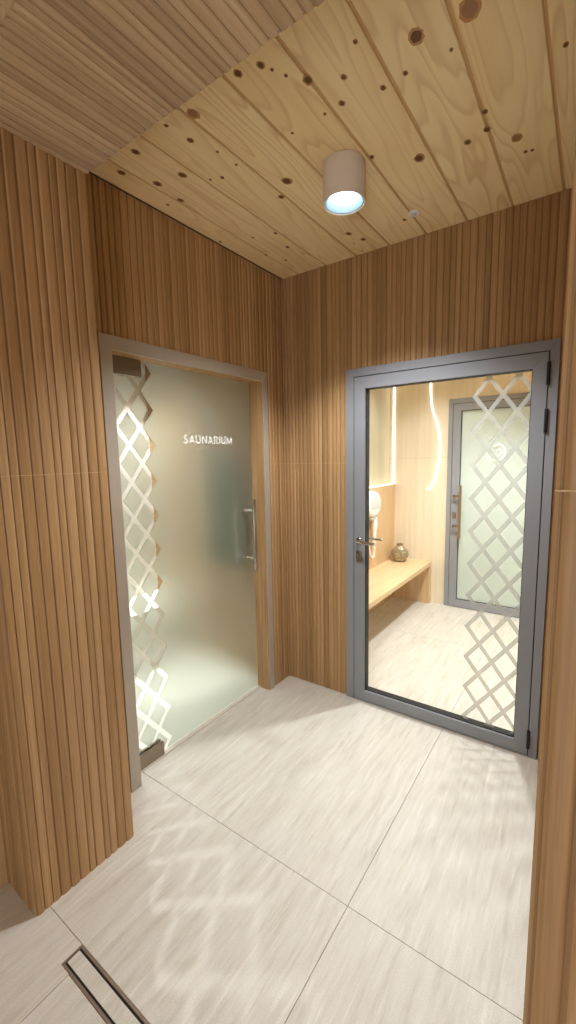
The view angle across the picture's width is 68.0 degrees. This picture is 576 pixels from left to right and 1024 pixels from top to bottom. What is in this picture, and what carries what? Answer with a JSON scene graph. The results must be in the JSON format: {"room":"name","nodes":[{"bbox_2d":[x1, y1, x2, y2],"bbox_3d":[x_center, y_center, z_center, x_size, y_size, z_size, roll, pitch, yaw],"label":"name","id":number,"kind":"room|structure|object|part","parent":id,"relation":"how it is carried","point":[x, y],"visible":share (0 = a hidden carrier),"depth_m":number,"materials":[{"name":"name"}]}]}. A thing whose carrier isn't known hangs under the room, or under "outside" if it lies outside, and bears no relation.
{"room":"spa corridor","nodes":[
{"label":"spa corridor","id":0,"kind":"room"},
{"bbox_2d":[0,127,133,916],"bbox_3d":[-0.920,0.112,1.582,0.316,2.578,0.399,4,9,35],"label":"wall","id":1,"kind":"structure","parent":0,"point":[66,806],"depth_m":1.48,"materials":[{"name":"brown wood"}]},
{"bbox_2d":[114,362,157,596],"bbox_3d":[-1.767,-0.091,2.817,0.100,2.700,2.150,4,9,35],"label":"decal","id":2,"kind":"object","parent":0,"point":[117,379],"depth_m":3.47,"materials":[{"name":"plastic"}]},
{"bbox_2d":[0,173,288,887],"bbox_3d":[-0.569,-0.060,2.260,0.100,2.733,2.020,4,9,35],"label":"wall","id":3,"kind":"structure","parent":0,"point":[158,281],"depth_m":2.18,"materials":[{"name":"brown wood"}]},
{"bbox_2d":[112,355,257,769],"bbox_3d":[-0.518,0.252,2.437,0.185,2.056,1.034,4,9,35],"label":"door","id":4,"kind":"structure","parent":3,"relation":"in","point":[198,425],"depth_m":2.42,"materials":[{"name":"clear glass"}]},
{"bbox_3d":[-0.754,1.280,2.238,0.013,0.076,0.204,4,9,35],"label":"backing plate","id":5,"kind":"part","parent":4,"relation":"part of","materials":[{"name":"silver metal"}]},
{"bbox_3d":[-0.213,0.149,2.722,0.025,0.462,0.025,4,9,35],"label":"pull handle","id":6,"kind":"part","parent":4,"relation":"part of","materials":[{"name":"silver metal"}]},
{"bbox_2d":[97,332,274,792],"bbox_3d":[-0.445,0.233,2.378,0.010,2.118,1.143,4,9,35],"label":"trim","id":7,"kind":"structure","parent":3,"relation":"attached to","point":[107,343],"depth_m":1.98,"materials":[{"name":"grey metal"}]},
{"bbox_2d":[112,350,269,689],"bbox_3d":[-0.487,0.254,2.410,0.098,2.070,1.052,4,9,35],"label":"trim","id":8,"kind":"structure","parent":3,"relation":"attached to","point":[255,387],"depth_m":2.79,"materials":[{"name":"brown wood"}]},
{"bbox_2d":[141,686,260,771],"bbox_3d":[-0.495,1.275,2.561,0.028,0.006,1.028,4,9,35],"label":"trim","id":9,"kind":"structure","parent":3,"relation":"attached to","point":[243,697],"depth_m":2.55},
{"bbox_2d":[145,365,162,589],"bbox_3d":[-0.628,-0.175,3.299,1.200,2.700,0.100,4,9,35],"label":"wall","id":10,"kind":"structure","parent":0,"point":[148,373],"depth_m":3.58,"materials":[{"name":"brown wood"}]},
{"bbox_2d":[0,0,323,173],"bbox_3d":[0.024,-1.176,0.727,2.700,0.156,0.399,4,9,35],"label":"ceiling","id":11,"kind":"structure","parent":0,"point":[81,80],"depth_m":1.07,"materials":[{"name":"brown wood"}]},
{"bbox_2d":[91,174,261,268],"bbox_3d":[-1.295,-1.447,2.308,1.300,0.100,2.180,4,9,35],"label":"trim","id":12,"kind":"structure","parent":0,"point":[91,174],"depth_m":2.19,"materials":[{"name":"brown wood"}]},
{"bbox_2d":[0,597,537,1023],"bbox_3d":[-0.360,1.375,2.178,4.900,0.100,6.600,4,9,35],"label":"floor","id":13,"kind":"structure","parent":0,"point":[313,853],"depth_m":1.64,"materials":[{"name":"tile"}]},
{"bbox_2d":[61,944,149,1023],"bbox_3d":[-0.304,1.465,1.105,0.968,0.011,0.069,4,9,35],"label":"floor drain","id":14,"kind":"object","parent":13,"relation":"in","point":[113,1006],"visible":1,"depth_m":1.29,"materials":[{"name":"brown metal"}]},
{"bbox_2d":[129,589,165,674],"bbox_3d":[-1.538,1.027,2.835,0.378,0.470,1.965,4,9,35],"label":"decal","id":15,"kind":"object","parent":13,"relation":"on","point":[155,606],"visible":0.16,"depth_m":3.26,"materials":[{"name":"plastic"}]},
{"bbox_3d":[-1.542,0.829,2.809,0.378,0.070,1.965,4,9,35],"label":"seat","id":16,"kind":"part","parent":15,"relation":"part of","materials":[{"name":"plastic"}]},
{"bbox_2d":[369,558,431,608],"bbox_3d":[0.806,0.849,3.911,0.418,0.456,1.948,4,9,35],"label":"bench","id":17,"kind":"object","parent":13,"relation":"on","point":[410,579],"visible":0.48,"depth_m":4.31,"materials":[{"name":"brown wood"}]},
{"bbox_2d":[391,543,408,561],"bbox_3d":[1.198,0.432,4.574,0.184,0.187,0.184,4,9,35],"label":"vase","id":18,"kind":"object","parent":17,"relation":"on","point":[399,553],"visible":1,"depth_m":4.52,"materials":[{"name":"brown glass"}]},
{"bbox_3d":[1.353,0.762,4.683,0.414,0.412,0.048,4,9,35],"label":"panel","id":19,"kind":"part","parent":17,"relation":"part of","materials":[{"name":"brown wood"}]},
{"bbox_2d":[90,0,575,278],"bbox_3d":[0.309,-1.425,1.632,1.900,0.101,1.471,4,9,35],"label":"ceiling","id":20,"kind":"structure","parent":0,"point":[456,111],"depth_m":1.52,"materials":[{"name":"brown wood"}]},
{"bbox_2d":[323,150,365,215],"bbox_3d":[0.224,-1.309,1.704,0.168,0.144,0.168,4,9,35],"label":"ceiling lamp","id":21,"kind":"object","parent":20,"relation":"attached to","point":[344,171],"visible":1,"depth_m":1.65,"materials":[{"name":"brown metal"}]},
{"bbox_2d":[408,210,419,216],"bbox_3d":[0.603,-1.427,2.043,0.055,0.012,0.055,4,9,35],"label":"detector","id":22,"kind":"object","parent":20,"relation":"attached to","point":[413,213],"visible":1,"depth_m":2.04,"materials":[{"name":"white plastic"}]},
{"bbox_2d":[369,388,389,486],"bbox_3d":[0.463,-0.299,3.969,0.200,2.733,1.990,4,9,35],"label":"mirror","id":23,"kind":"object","parent":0,"point":[379,398],"depth_m":4.44,"materials":[{"name":"beige mirror"}]},
{"bbox_2d":[369,484,394,612],"bbox_3d":[0.588,0.434,3.983,0.070,1.270,1.989,4,9,35],"label":"panel","id":24,"kind":"object","parent":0,"point":[385,530],"visible":0.21,"depth_m":4.51,"materials":[{"name":"brown wood"}]},
{"bbox_2d":[369,491,380,557],"bbox_3d":[0.811,0.130,4.134,0.089,0.662,0.300,4,9,35],"label":"hair dryer","id":25,"kind":"object","parent":24,"relation":"attached to","point":[374,498],"visible":0.7,"depth_m":4.10,"materials":[{"name":"white plastic"}]},
{"bbox_3d":[0.839,-0.095,4.079,0.005,0.137,0.194,4,9,35],"label":"recess panel","id":26,"kind":"part","parent":25,"relation":"part of","materials":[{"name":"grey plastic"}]},
{"bbox_2d":[369,483,393,487],"bbox_3d":[0.591,-0.201,3.900,0.022,0.010,1.944,4,9,35],"label":"light strip","id":27,"kind":"object","parent":24,"relation":"on","point":[390,483],"visible":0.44,"depth_m":4.41,"materials":[{"name":"white plastic"}]},
{"bbox_2d":[274,188,570,279],"bbox_3d":[1.322,-1.649,3.227,2.300,0.100,2.090,4,9,35],"label":"trim","id":28,"kind":"structure","parent":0,"point":[569,188],"depth_m":2.38,"materials":[{"name":"brown wood"}]},
{"bbox_2d":[281,187,572,758],"bbox_3d":[0.795,-0.112,2.455,2.100,2.733,0.120,4,9,35],"label":"wall","id":29,"kind":"structure","parent":0,"point":[499,278],"depth_m":2.48,"materials":[{"name":"brown wood"}]},
{"bbox_2d":[354,351,550,754],"bbox_3d":[0.847,0.234,2.418,1.010,2.042,0.188,4,9,35],"label":"door","id":30,"kind":"structure","parent":29,"relation":"in","point":[517,740],"depth_m":2.26,"materials":[{"name":"grey metal"}]},
{"bbox_3d":[0.474,0.186,2.596,0.141,0.021,0.057,4,9,35],"label":"lever","id":31,"kind":"part","parent":30,"relation":"part of","materials":[{"name":"silver metal"}]},
{"bbox_3d":[0.539,0.174,2.710,0.115,0.021,0.057,4,9,35],"label":"lever","id":32,"kind":"part","parent":30,"relation":"part of","materials":[{"name":"silver metal"}]},
{"bbox_2d":[346,338,560,759],"bbox_3d":[0.839,0.210,2.425,1.099,2.100,0.072,4,9,35],"label":"trim","id":33,"kind":"structure","parent":29,"relation":"attached to","point":[554,345],"depth_m":2.18,"materials":[{"name":"grey metal"}]},
{"bbox_2d":[389,371,531,603],"bbox_3d":[1.923,-0.359,4.212,2.300,2.733,0.101,4,9,35],"label":"wall","id":34,"kind":"structure","parent":0,"point":[420,512],"depth_m":4.50,"materials":[{"name":"brown wood"}]},
{"bbox_2d":[392,387,394,482],"bbox_3d":[1.143,-1.018,4.604,0.016,1.428,0.010,4,9,35],"label":"light strip","id":35,"kind":"object","parent":34,"relation":"attached to","point":[393,387],"visible":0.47,"depth_m":4.61,"materials":[{"name":"white plastic"}]},
{"bbox_2d":[427,383,440,489],"bbox_3d":[1.499,-0.966,4.356,0.133,1.482,0.012,4,9,35],"label":"light strip","id":36,"kind":"object","parent":34,"relation":"attached to","point":[430,383],"visible":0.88,"depth_m":4.35,"materials":[{"name":"white plastic"}]},
{"bbox_2d":[443,392,529,605],"bbox_3d":[2.103,-0.041,4.095,1.116,2.126,0.074,4,9,35],"label":"trim","id":37,"kind":"structure","parent":34,"relation":"attached to","point":[452,402],"depth_m":4.33,"materials":[{"name":"grey metal"}]},
{"bbox_2d":[448,398,530,617],"bbox_3d":[2.081,-0.015,4.065,1.025,2.069,0.115,4,9,35],"label":"door","id":38,"kind":"structure","parent":34,"relation":"in","point":[466,447],"depth_m":4.20,"materials":[{"name":"white glass"}]},
{"bbox_3d":[1.719,0.003,4.267,0.024,0.540,0.020,4,9,35],"label":"pull handle","id":39,"kind":"part","parent":38,"relation":"part of","materials":[{"name":"silver metal"}]},
{"bbox_2d":[523,138,575,1023],"bbox_3d":[0.778,0.231,0.390,0.912,2.578,0.399,4,9,35],"label":"wall","id":40,"kind":"structure","parent":0,"point":[550,979],"depth_m":0.49,"materials":[{"name":"brown wood"}]}
]}

